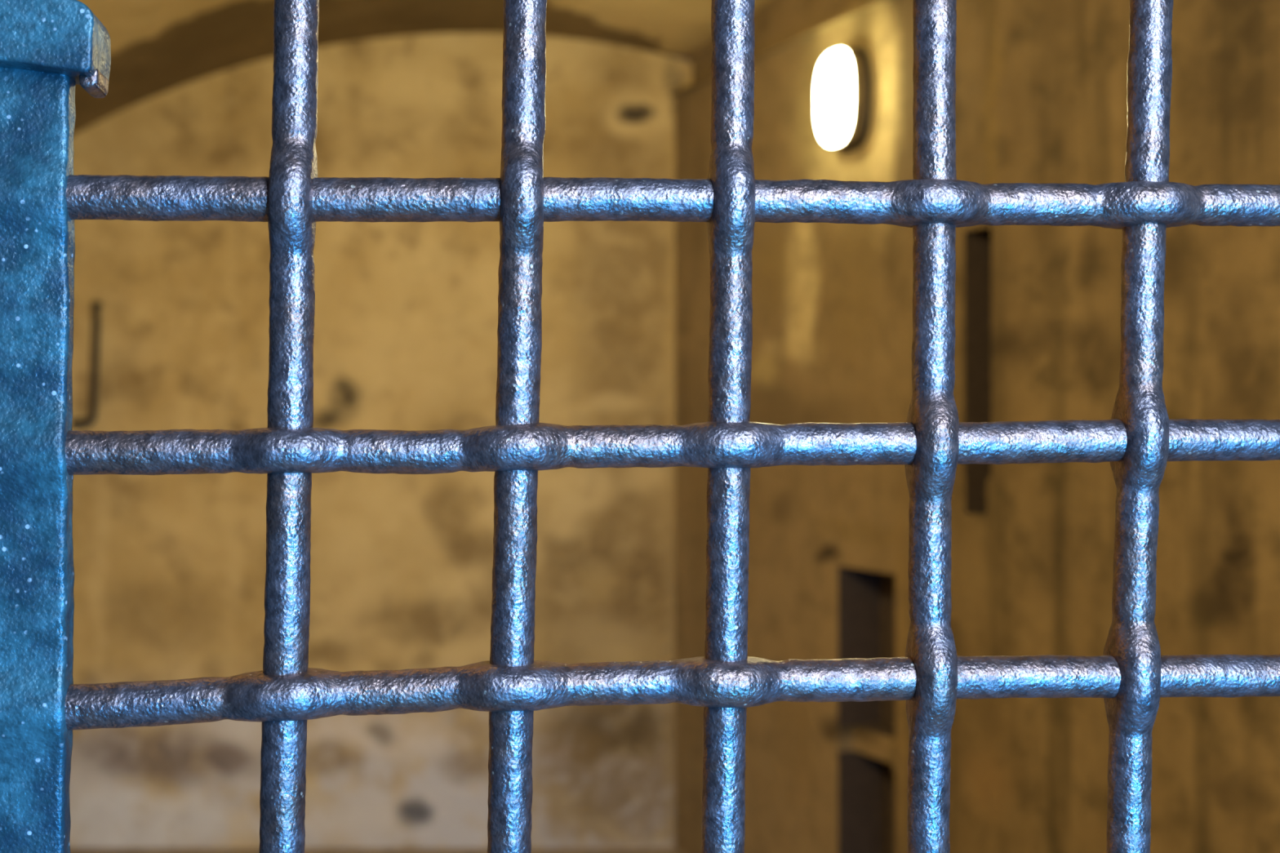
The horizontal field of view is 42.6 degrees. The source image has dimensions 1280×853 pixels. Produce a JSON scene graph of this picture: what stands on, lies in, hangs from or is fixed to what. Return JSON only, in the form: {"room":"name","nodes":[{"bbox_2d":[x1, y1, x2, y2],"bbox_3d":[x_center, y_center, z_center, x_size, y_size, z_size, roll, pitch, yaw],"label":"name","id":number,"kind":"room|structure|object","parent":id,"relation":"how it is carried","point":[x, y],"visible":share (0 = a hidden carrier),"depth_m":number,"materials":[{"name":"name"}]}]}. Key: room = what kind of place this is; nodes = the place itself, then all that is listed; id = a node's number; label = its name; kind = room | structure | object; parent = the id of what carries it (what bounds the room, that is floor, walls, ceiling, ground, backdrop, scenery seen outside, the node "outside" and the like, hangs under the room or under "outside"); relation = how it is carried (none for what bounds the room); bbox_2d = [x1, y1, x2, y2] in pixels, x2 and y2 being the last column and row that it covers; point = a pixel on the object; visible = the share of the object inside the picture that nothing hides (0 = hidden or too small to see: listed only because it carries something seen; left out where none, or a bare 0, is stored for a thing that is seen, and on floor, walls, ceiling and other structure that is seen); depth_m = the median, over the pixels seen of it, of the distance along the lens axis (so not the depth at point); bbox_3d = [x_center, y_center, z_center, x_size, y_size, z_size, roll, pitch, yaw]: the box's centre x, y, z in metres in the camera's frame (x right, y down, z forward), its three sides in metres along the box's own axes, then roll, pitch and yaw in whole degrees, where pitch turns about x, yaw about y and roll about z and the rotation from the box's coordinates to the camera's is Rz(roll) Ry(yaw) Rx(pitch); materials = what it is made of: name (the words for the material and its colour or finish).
{"room":"prison interior","nodes":[
{"label":"prison interior","id":0,"kind":"room"},
{"bbox_2d":[70,848,682,852],"bbox_3d":[0.100,1.440,1.325,6.200,0.001,8.650,0,0,0],"label":"floor","id":1,"kind":"structure","parent":0,"point":[72,850],"depth_m":5.57,"materials":[{"name":"stone"}]},
{"bbox_2d":[69,32,692,848],"bbox_3d":[-0.941,0.048,5.600,2.319,2.785,0.001,0,0,0],"label":"wall","id":2,"kind":"structure","parent":0,"point":[170,570],"depth_m":5.60,"materials":[{"name":"beige paint"}]},
{"bbox_2d":[72,301,102,426],"bbox_3d":[-1.891,-0.214,5.592,0.112,0.431,0.066,0,0,0],"label":"iron hook","id":3,"kind":"object","parent":2,"relation":"attached to","point":[95,305],"visible":0.94,"depth_m":5.56,"materials":[{"name":"brown metal"}]},
{"bbox_2d":[74,0,770,133],"bbox_3d":[-0.059,-1.386,3.323,4.483,0.917,4.611,0,0,0],"label":"ceiling","id":4,"kind":"structure","parent":0,"point":[158,46],"depth_m":5.36,"materials":[{"name":"beige paint"}]},
{"bbox_2d":[670,0,1279,852],"bbox_3d":[1.224,-0.210,3.245,0.178,3.300,5.200,0,0,-24],"label":"wall","id":5,"kind":"structure","parent":0,"point":[1042,91],"depth_m":3.90,"materials":[{"name":"paint"}]},
{"bbox_2d":[815,46,871,151],"bbox_3d":[0.550,-0.900,4.499,0.090,0.280,0.190,0,0,-24],"label":"lamp","id":6,"kind":"object","parent":5,"relation":"attached to","point":[843,97],"visible":1,"depth_m":4.44,"materials":[{"name":"glass"}]},
{"bbox_3d":[-0.222,-0.210,1.195,4.800,3.300,0.280,0,0,-6],"label":"wall","id":7,"kind":"structure","parent":0,"visible":0},
{"bbox_2d":[0,0,1279,852],"bbox_3d":[0.139,0.430,1.009,1.122,1.980,0.057,0,0,-6],"label":"gate","id":8,"kind":"object","parent":7,"relation":"attached to","point":[48,47],"visible":1,"depth_m":0.98,"materials":[{"name":"blue metal"}]}
]}

